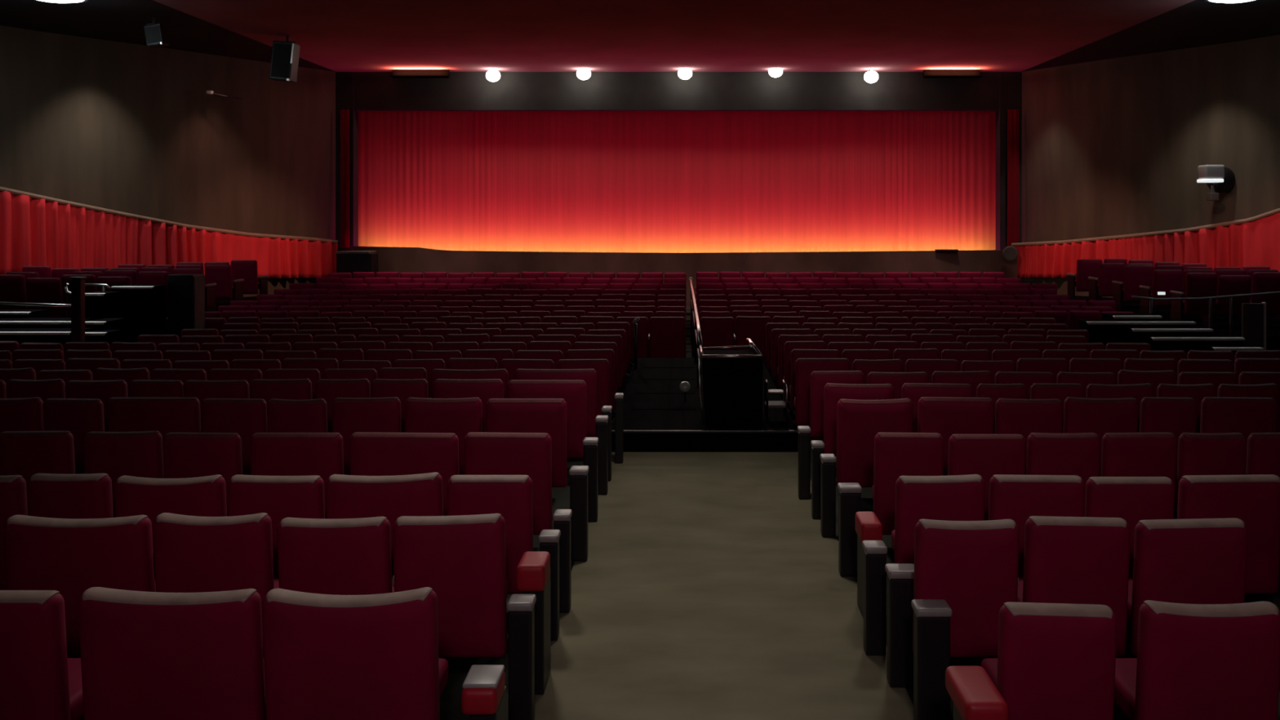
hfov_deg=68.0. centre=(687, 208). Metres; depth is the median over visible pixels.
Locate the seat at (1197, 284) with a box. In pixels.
[1169,272,1217,319]
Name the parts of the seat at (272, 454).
trim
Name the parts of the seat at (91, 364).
trim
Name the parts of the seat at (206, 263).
trim, backrest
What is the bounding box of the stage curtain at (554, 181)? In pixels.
[358,111,995,253]
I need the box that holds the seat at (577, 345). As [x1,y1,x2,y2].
[573,342,617,399]
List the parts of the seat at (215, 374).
trim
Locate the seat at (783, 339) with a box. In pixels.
[777,334,820,387]
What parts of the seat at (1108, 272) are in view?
post, armrest, backrest, trim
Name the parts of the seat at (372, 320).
trim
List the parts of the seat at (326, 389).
trim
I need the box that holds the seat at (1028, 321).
[1019,317,1056,328]
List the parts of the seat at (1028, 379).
trim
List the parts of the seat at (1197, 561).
trim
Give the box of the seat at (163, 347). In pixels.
[156,342,199,359]
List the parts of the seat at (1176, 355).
trim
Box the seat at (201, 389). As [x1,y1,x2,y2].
[182,379,249,432]
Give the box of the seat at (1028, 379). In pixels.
[995,371,1054,399]
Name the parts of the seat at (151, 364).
trim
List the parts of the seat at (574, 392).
trim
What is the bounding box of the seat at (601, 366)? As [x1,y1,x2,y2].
[556,359,609,415]
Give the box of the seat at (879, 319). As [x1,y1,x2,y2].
[875,316,909,328]
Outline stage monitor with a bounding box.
[934,248,958,251]
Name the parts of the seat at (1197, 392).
trim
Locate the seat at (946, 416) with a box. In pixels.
[917,396,994,475]
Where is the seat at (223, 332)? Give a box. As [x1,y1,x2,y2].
[219,329,257,342]
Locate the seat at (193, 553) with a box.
[152,512,279,654]
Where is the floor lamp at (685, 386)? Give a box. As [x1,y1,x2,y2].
[679,381,690,401]
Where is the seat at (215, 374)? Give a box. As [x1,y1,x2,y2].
[208,368,262,391]
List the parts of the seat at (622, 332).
trim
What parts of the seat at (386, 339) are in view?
trim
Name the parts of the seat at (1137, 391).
trim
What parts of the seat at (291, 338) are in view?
trim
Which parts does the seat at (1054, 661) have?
trim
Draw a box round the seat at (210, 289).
[171,268,216,311]
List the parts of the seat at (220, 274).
trim, backrest, post, armrest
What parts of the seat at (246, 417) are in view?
trim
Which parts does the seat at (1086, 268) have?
post, armrest, backrest, trim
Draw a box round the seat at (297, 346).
[292,342,337,358]
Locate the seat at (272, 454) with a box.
[249,432,344,519]
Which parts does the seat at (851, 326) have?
trim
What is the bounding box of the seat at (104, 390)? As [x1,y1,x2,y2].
[65,379,128,431]
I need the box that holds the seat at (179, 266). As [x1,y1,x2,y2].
[175,264,204,275]
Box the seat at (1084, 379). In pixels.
[1056,371,1115,398]
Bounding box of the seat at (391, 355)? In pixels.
[364,349,412,367]
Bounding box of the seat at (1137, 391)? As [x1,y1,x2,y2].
[1085,382,1154,432]
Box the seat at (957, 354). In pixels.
[941,349,990,371]
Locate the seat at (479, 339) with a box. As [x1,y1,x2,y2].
[445,333,489,349]
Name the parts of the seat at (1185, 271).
backrest, trim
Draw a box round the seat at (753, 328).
[735,315,771,374]
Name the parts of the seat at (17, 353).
trim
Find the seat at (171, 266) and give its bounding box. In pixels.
[147,264,174,274]
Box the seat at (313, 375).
[264,368,319,399]
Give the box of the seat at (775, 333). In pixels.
[770,328,812,377]
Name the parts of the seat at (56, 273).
trim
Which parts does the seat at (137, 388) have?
trim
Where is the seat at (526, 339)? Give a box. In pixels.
[491,335,533,350]
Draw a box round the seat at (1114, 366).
[1069,358,1123,384]
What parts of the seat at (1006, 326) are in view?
trim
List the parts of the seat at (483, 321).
trim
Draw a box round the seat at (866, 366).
[852,359,902,383]
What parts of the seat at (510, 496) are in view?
trim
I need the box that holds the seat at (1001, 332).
[968,328,1006,342]
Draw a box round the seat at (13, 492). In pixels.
[0,475,27,590]
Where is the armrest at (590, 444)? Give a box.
[582,437,598,521]
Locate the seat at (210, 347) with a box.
[200,342,244,359]
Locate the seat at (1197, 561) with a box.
[1126,518,1248,657]
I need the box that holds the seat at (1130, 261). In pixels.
[1124,260,1153,302]
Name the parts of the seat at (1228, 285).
post, backrest, trim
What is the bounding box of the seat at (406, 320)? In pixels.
[401,317,437,328]
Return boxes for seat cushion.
[67,657,84,719]
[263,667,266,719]
[273,577,279,588]
[391,577,394,592]
[438,657,448,698]
[506,579,507,599]
[891,529,894,551]
[981,657,997,687]
[1017,577,1023,602]
[1114,657,1137,719]
[1126,577,1133,625]
[1174,484,1176,514]
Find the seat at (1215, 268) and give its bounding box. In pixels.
[1213,266,1240,272]
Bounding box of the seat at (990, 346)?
[965,342,1008,360]
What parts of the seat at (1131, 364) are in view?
trim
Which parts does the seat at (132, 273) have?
trim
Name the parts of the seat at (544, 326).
trim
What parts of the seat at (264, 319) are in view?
trim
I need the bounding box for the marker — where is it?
[1155,291,1165,296]
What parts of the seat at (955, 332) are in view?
trim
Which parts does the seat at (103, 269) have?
trim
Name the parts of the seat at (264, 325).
trim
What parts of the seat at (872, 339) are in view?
trim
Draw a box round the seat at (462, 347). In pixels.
[434,342,478,358]
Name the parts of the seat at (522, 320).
trim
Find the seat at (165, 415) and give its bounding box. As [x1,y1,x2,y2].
[106,397,201,438]
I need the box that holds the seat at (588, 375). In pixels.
[514,368,596,437]
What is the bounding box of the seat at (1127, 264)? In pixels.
[1122,263,1153,307]
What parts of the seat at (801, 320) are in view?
trim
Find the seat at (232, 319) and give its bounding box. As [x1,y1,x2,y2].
[226,316,260,329]
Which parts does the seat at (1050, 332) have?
trim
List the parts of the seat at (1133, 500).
trim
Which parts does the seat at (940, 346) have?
trim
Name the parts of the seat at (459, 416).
trim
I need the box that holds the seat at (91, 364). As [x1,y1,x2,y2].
[65,358,119,380]
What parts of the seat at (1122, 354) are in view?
trim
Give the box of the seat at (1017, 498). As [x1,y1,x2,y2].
[988,474,1084,577]
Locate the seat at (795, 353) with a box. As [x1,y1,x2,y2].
[789,349,839,410]
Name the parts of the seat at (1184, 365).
trim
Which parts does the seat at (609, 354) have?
trim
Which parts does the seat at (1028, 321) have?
trim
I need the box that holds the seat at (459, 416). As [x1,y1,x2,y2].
[404,397,482,475]
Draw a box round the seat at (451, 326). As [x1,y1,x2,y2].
[448,322,483,334]
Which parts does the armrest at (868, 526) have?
post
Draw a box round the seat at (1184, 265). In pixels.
[1181,263,1206,271]
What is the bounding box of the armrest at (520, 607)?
[506,594,536,719]
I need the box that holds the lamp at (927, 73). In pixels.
[923,69,982,78]
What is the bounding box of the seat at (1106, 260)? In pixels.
[1097,258,1127,300]
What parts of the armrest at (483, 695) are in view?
post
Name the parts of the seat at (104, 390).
trim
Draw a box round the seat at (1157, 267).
[1155,265,1183,292]
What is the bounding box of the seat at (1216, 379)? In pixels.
[1177,372,1237,396]
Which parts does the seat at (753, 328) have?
trim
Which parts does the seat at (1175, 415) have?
trim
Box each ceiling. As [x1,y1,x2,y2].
[153,0,1195,71]
[1022,0,1279,71]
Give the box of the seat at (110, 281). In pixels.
[96,276,132,291]
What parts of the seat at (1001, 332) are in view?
trim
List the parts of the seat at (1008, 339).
trim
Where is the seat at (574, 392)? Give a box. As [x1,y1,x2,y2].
[506,379,586,458]
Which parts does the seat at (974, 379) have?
trim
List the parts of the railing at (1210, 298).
rail post, rail, rail post, rail post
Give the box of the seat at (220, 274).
[204,264,244,300]
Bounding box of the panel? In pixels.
[1241,302,1266,350]
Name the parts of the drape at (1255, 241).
rail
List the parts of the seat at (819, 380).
trim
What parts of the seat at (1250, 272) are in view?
backrest, trim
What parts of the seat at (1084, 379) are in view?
trim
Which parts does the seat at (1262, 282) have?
post, backrest, trim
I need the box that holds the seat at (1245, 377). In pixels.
[1238,371,1279,432]
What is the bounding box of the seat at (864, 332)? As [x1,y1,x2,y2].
[853,328,889,342]
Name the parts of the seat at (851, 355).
trim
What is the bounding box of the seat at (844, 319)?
[840,316,873,324]
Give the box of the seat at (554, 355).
[515,350,563,368]
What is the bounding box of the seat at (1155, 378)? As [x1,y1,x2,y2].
[1117,369,1177,396]
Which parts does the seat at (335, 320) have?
trim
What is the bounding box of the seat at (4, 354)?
[0,350,12,361]
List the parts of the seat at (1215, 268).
trim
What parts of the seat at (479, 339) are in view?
trim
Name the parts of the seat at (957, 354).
trim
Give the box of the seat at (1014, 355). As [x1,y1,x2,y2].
[991,349,1040,371]
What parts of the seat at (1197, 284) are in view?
post, armrest, backrest, trim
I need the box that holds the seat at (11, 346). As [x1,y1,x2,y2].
[0,341,19,352]
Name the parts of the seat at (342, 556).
trim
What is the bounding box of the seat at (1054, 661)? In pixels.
[981,601,1117,719]
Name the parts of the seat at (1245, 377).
trim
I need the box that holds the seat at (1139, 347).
[1106,342,1151,358]
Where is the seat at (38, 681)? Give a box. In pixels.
[0,590,84,719]
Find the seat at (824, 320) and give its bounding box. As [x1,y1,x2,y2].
[807,317,839,328]
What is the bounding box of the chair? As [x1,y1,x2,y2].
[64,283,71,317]
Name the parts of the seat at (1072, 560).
trim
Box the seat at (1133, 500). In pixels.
[1084,476,1174,577]
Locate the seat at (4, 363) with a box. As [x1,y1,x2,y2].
[0,359,12,368]
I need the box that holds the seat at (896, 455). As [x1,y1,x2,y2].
[871,432,943,534]
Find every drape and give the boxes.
[0,186,337,278]
[1011,208,1279,277]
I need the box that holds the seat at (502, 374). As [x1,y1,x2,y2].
[430,368,508,398]
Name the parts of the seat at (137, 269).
trim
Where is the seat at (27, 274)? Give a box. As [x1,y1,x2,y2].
[5,271,39,298]
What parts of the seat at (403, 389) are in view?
trim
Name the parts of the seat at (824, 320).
trim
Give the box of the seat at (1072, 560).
[1017,515,1130,657]
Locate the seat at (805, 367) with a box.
[794,358,849,425]
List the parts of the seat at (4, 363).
trim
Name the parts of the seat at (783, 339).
trim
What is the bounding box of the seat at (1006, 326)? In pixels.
[992,322,1026,334]
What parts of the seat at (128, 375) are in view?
trim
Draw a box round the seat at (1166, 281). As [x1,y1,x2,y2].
[1138,269,1182,313]
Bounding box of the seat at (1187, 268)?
[1185,266,1212,269]
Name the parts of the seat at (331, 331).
trim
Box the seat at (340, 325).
[336,321,371,334]
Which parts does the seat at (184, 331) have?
trim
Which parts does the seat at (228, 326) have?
trim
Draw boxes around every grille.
[144,25,160,43]
[271,43,291,78]
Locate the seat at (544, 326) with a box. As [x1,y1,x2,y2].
[522,322,557,334]
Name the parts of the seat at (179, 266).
trim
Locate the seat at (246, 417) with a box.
[200,398,267,475]
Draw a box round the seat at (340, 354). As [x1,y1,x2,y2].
[317,348,363,368]
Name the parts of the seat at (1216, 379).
trim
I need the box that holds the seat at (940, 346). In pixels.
[920,342,964,359]
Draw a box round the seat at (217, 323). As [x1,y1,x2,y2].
[204,317,226,335]
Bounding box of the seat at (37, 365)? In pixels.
[12,359,66,379]
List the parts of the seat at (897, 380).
trim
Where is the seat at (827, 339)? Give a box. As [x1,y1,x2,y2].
[822,334,863,349]
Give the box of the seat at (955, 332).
[929,328,967,342]
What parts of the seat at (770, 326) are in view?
trim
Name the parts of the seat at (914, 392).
trim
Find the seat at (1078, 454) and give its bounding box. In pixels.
[1026,432,1100,516]
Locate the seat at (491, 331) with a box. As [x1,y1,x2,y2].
[462,328,501,342]
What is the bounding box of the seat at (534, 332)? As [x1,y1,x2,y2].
[502,328,543,341]
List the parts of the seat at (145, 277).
trim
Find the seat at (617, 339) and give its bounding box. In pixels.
[577,334,622,387]
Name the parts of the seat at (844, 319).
trim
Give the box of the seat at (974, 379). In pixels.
[931,370,992,397]
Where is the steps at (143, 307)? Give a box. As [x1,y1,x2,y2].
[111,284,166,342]
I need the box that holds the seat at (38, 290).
[25,277,62,317]
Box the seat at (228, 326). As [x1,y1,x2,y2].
[222,322,259,334]
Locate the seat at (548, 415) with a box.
[485,398,567,487]
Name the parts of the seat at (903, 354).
trim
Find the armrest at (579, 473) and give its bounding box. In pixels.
[568,465,589,561]
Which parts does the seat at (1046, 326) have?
trim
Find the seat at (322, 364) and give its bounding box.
[282,358,338,378]
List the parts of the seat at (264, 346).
trim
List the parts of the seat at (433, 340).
trim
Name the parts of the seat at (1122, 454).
trim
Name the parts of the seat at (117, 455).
trim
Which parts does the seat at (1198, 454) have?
trim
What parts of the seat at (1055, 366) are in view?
trim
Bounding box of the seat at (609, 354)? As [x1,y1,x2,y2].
[565,349,614,410]
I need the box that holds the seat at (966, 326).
[954,323,991,335]
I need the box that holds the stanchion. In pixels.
[631,316,639,369]
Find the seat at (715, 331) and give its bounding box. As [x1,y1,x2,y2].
[700,316,735,357]
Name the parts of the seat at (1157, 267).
trim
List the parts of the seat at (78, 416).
trim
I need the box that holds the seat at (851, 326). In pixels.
[837,322,874,334]
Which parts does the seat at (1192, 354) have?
trim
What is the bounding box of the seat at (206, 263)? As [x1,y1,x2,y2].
[204,262,233,300]
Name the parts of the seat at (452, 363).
trim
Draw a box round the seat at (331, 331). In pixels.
[297,328,336,342]
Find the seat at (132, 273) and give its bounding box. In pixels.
[104,270,137,284]
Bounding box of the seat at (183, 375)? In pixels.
[151,368,206,383]
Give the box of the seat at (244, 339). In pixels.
[224,334,269,349]
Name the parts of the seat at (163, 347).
trim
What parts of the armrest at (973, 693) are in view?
post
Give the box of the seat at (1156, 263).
[1154,262,1179,269]
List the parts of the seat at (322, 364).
trim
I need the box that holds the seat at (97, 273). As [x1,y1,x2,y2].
[72,271,103,291]
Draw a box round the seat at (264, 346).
[244,342,291,359]
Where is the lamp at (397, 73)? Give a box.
[390,69,448,78]
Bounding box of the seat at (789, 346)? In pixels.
[783,341,826,399]
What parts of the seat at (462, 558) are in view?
trim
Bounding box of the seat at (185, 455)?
[162,431,242,516]
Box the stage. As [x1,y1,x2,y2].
[353,246,1017,306]
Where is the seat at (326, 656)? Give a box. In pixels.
[262,586,448,719]
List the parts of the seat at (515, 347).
trim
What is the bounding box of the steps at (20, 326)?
[0,309,97,357]
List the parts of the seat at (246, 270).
armrest, post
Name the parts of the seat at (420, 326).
trim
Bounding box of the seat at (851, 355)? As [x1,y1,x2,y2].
[842,349,891,370]
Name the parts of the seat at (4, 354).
trim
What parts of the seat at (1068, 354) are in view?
trim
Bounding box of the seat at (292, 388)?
[249,378,312,403]
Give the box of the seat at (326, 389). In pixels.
[315,378,370,432]
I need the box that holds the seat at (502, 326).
[484,322,520,335]
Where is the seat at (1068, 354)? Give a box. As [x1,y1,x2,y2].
[1042,349,1088,372]
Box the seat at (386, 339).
[357,334,399,349]
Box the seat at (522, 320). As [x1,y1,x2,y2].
[506,316,541,328]
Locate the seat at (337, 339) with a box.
[314,334,355,348]
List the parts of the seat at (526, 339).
trim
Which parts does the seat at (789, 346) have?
trim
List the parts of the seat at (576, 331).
trim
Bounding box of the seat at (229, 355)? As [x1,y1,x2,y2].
[211,349,262,368]
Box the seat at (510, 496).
[447,475,533,594]
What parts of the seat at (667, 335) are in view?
post, trim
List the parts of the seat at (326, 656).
trim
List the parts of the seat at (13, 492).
trim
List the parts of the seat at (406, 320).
trim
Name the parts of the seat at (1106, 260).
post, backrest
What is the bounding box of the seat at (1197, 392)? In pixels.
[1156,383,1216,433]
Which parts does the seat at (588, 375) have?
trim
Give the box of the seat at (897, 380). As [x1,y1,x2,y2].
[867,372,928,399]
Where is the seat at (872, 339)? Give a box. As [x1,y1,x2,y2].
[865,334,908,349]
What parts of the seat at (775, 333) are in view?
trim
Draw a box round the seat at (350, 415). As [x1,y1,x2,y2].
[332,396,401,475]
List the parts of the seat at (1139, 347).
trim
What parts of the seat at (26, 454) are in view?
trim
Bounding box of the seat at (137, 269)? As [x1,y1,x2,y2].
[110,267,139,284]
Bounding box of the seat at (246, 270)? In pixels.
[231,260,268,294]
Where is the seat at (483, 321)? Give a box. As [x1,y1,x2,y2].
[472,317,505,328]
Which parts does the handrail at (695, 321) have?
rail post, rail post, rail post, rail, rail, rail post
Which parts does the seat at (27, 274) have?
trim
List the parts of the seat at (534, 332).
trim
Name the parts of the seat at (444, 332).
trim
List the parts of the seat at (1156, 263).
trim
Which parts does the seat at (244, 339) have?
trim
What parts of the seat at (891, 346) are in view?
trim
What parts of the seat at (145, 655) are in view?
trim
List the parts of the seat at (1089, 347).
trim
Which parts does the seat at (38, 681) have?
trim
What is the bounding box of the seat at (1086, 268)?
[1066,258,1102,299]
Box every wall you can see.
[0,25,335,297]
[1022,34,1279,297]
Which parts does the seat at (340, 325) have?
trim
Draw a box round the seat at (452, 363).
[446,358,497,369]
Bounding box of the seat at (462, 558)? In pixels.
[392,513,507,657]
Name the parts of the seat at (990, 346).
trim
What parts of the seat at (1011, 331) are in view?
trim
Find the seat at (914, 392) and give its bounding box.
[901,382,973,432]
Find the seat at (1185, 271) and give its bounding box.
[1169,269,1213,319]
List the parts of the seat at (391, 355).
trim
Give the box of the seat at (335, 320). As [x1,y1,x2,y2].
[330,316,365,330]
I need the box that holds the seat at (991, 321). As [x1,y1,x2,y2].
[985,317,1017,328]
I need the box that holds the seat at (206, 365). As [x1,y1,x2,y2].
[172,360,229,380]
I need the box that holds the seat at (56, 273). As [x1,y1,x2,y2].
[52,268,79,303]
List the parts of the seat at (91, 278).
trim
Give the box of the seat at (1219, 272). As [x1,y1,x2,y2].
[1200,269,1246,319]
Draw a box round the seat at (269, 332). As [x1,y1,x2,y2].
[258,328,296,342]
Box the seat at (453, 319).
[439,315,471,328]
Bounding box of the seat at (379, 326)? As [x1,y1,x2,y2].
[372,323,408,334]
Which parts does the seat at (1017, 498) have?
trim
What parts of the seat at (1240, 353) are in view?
trim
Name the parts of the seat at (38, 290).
trim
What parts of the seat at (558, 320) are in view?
trim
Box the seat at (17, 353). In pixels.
[12,349,64,363]
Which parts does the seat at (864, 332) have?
trim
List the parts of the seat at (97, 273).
trim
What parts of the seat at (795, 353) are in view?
trim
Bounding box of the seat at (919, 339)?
[911,333,954,348]
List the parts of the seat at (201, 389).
trim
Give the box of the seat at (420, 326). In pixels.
[410,322,446,335]
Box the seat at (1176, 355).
[1139,350,1186,384]
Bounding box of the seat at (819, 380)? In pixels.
[809,370,863,437]
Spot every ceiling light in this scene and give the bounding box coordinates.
[38,0,90,3]
[1202,0,1253,3]
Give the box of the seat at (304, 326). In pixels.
[299,322,335,329]
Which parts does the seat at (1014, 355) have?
trim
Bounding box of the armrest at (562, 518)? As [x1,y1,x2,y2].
[552,509,572,613]
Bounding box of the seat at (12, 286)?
[0,274,26,309]
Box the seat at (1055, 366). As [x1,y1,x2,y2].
[1016,358,1067,383]
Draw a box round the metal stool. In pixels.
[764,379,787,420]
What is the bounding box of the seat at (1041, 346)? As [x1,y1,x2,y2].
[1010,341,1057,358]
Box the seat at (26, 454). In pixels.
[0,431,75,515]
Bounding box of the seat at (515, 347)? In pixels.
[480,342,526,359]
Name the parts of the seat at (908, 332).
trim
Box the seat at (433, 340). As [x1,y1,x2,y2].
[400,335,444,351]
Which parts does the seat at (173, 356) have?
trim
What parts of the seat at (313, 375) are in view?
trim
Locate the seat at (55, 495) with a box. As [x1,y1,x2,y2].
[27,473,113,519]
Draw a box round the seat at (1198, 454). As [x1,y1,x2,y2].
[1174,432,1247,519]
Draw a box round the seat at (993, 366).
[960,360,1015,383]
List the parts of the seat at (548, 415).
trim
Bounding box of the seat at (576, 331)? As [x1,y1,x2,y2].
[545,328,585,342]
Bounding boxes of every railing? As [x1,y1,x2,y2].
[0,302,71,306]
[84,283,111,291]
[1131,291,1279,335]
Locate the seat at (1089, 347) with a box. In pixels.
[1057,342,1104,358]
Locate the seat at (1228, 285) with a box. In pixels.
[1202,275,1251,328]
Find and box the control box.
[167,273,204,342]
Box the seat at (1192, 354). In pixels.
[1186,350,1234,366]
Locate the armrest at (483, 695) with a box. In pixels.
[461,664,506,719]
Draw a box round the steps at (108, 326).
[84,291,125,346]
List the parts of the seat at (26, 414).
trim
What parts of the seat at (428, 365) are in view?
trim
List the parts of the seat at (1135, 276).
post, armrest, backrest, trim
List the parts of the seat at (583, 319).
trim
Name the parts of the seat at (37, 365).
trim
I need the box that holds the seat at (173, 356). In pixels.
[163,350,210,364]
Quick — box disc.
[1002,245,1018,262]
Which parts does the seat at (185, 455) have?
trim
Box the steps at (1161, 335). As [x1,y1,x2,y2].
[1078,313,1263,372]
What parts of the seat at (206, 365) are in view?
trim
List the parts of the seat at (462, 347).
trim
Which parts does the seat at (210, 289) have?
backrest, trim, post, armrest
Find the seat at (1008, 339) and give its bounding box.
[1002,334,1044,349]
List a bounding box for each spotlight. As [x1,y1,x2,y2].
[485,69,500,81]
[576,68,591,79]
[677,68,692,79]
[768,67,782,77]
[863,70,878,83]
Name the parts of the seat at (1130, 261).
backrest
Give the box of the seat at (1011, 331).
[1008,328,1045,341]
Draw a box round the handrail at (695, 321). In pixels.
[688,276,702,386]
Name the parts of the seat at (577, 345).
trim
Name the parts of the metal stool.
leg frame, seat, leg frame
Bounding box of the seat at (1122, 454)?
[1100,431,1177,514]
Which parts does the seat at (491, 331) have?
trim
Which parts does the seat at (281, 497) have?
trim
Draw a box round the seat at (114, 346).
[110,342,155,358]
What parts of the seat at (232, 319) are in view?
trim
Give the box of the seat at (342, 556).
[276,516,394,595]
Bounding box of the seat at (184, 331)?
[181,328,218,336]
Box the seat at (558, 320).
[542,315,577,328]
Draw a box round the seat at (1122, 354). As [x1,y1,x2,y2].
[1089,349,1138,369]
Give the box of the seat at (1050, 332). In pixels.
[1046,329,1088,342]
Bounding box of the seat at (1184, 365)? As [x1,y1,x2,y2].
[1177,359,1233,384]
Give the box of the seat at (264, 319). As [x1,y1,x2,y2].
[260,317,294,322]
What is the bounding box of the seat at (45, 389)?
[5,378,65,402]
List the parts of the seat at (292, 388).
trim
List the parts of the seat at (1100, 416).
trim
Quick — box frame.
[335,71,1022,283]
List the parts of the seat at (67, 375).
trim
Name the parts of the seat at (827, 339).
trim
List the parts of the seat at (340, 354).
trim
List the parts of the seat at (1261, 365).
trim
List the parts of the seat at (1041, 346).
trim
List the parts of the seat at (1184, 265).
trim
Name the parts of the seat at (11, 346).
trim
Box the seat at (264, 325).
[260,322,298,333]
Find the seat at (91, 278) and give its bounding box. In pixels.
[61,274,96,317]
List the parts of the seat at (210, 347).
trim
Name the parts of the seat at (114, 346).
trim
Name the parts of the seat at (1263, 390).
trim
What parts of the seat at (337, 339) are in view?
trim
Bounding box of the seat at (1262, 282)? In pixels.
[1235,271,1279,327]
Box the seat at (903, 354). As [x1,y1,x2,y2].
[893,348,939,372]
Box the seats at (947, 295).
[204,271,1133,351]
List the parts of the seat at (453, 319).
trim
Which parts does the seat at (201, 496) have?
trim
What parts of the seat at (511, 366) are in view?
trim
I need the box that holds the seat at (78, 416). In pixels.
[42,398,104,474]
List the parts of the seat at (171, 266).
trim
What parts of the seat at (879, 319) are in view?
trim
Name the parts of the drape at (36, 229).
rail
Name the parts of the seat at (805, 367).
trim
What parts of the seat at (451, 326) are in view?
trim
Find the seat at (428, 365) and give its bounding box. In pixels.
[393,359,444,398]
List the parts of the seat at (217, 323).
trim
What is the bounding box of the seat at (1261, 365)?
[1234,358,1279,384]
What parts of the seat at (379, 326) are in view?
trim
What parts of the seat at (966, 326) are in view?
trim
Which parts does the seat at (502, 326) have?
trim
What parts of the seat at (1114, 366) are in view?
trim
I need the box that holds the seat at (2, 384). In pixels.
[0,379,6,398]
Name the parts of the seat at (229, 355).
trim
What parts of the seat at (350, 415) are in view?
trim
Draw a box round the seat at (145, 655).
[78,586,266,719]
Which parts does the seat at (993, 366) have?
trim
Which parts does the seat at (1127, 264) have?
trim, backrest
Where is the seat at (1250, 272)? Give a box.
[1232,269,1278,319]
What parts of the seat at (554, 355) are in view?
trim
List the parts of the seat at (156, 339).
trim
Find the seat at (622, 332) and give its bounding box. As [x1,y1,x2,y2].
[586,328,626,377]
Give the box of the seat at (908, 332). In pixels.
[891,328,928,341]
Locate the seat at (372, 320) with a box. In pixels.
[366,316,400,328]
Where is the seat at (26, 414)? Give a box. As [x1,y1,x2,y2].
[0,396,44,432]
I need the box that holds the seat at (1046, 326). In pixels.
[1027,323,1066,337]
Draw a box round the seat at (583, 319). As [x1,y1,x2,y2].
[579,315,613,329]
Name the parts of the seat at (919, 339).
trim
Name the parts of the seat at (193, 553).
trim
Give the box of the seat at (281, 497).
[227,474,324,577]
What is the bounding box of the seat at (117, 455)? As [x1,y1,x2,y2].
[83,431,164,517]
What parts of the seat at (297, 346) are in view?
trim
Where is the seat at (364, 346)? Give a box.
[338,341,385,359]
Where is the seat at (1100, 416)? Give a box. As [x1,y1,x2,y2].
[1062,396,1138,476]
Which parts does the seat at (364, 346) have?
trim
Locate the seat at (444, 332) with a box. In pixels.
[421,328,462,342]
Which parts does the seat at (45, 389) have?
trim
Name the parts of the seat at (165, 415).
trim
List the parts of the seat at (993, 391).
trim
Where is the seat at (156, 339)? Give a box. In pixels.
[137,334,179,350]
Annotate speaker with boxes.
[143,17,169,48]
[269,35,300,83]
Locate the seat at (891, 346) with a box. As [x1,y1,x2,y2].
[874,341,918,359]
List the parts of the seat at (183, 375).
trim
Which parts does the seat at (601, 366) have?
trim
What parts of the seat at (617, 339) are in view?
trim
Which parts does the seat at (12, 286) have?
trim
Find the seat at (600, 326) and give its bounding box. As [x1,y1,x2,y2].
[595,322,630,368]
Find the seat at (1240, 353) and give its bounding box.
[1234,350,1279,361]
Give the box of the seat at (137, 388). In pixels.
[128,379,183,397]
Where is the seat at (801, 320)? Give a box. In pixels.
[773,315,805,328]
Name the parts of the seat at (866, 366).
trim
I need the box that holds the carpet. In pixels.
[534,452,913,719]
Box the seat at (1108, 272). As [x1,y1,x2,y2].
[1088,262,1124,300]
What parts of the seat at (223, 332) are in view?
trim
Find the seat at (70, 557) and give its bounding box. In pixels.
[3,515,155,657]
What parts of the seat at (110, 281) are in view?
trim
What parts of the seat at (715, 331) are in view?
trim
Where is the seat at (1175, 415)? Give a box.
[1139,396,1197,484]
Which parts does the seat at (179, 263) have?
trim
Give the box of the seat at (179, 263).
[176,262,203,265]
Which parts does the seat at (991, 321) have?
trim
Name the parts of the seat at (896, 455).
trim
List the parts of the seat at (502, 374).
trim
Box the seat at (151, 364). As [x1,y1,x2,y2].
[120,359,172,379]
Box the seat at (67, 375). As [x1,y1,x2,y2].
[36,369,93,383]
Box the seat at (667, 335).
[648,316,685,357]
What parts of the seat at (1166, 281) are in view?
armrest, post, backrest, trim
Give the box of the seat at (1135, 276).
[1111,265,1154,311]
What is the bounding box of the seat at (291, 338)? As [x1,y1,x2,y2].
[270,333,312,351]
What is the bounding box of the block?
[335,250,377,278]
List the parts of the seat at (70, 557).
trim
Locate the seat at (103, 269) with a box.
[80,267,109,276]
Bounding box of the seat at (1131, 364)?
[1124,358,1177,373]
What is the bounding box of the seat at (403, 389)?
[371,378,428,432]
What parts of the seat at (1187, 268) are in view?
trim, backrest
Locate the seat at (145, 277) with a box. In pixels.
[137,271,169,311]
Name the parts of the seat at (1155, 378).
trim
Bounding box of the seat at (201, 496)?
[114,474,226,577]
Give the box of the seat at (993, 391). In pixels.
[976,383,1026,434]
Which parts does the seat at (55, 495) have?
trim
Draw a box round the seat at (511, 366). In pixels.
[499,359,554,382]
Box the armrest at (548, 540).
[538,529,560,640]
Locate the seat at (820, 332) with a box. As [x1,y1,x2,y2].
[813,328,850,341]
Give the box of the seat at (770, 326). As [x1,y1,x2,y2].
[765,322,799,368]
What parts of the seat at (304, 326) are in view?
trim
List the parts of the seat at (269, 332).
trim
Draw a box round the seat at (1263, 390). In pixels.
[1217,382,1279,432]
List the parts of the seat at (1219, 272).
backrest, trim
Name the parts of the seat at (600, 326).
trim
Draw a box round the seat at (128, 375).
[93,367,150,397]
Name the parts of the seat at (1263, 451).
trim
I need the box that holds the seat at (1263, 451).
[1245,432,1279,477]
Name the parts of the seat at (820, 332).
trim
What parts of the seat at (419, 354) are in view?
trim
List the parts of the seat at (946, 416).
trim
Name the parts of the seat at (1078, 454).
trim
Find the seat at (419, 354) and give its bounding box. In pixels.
[413,350,462,368]
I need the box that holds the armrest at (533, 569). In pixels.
[516,551,551,694]

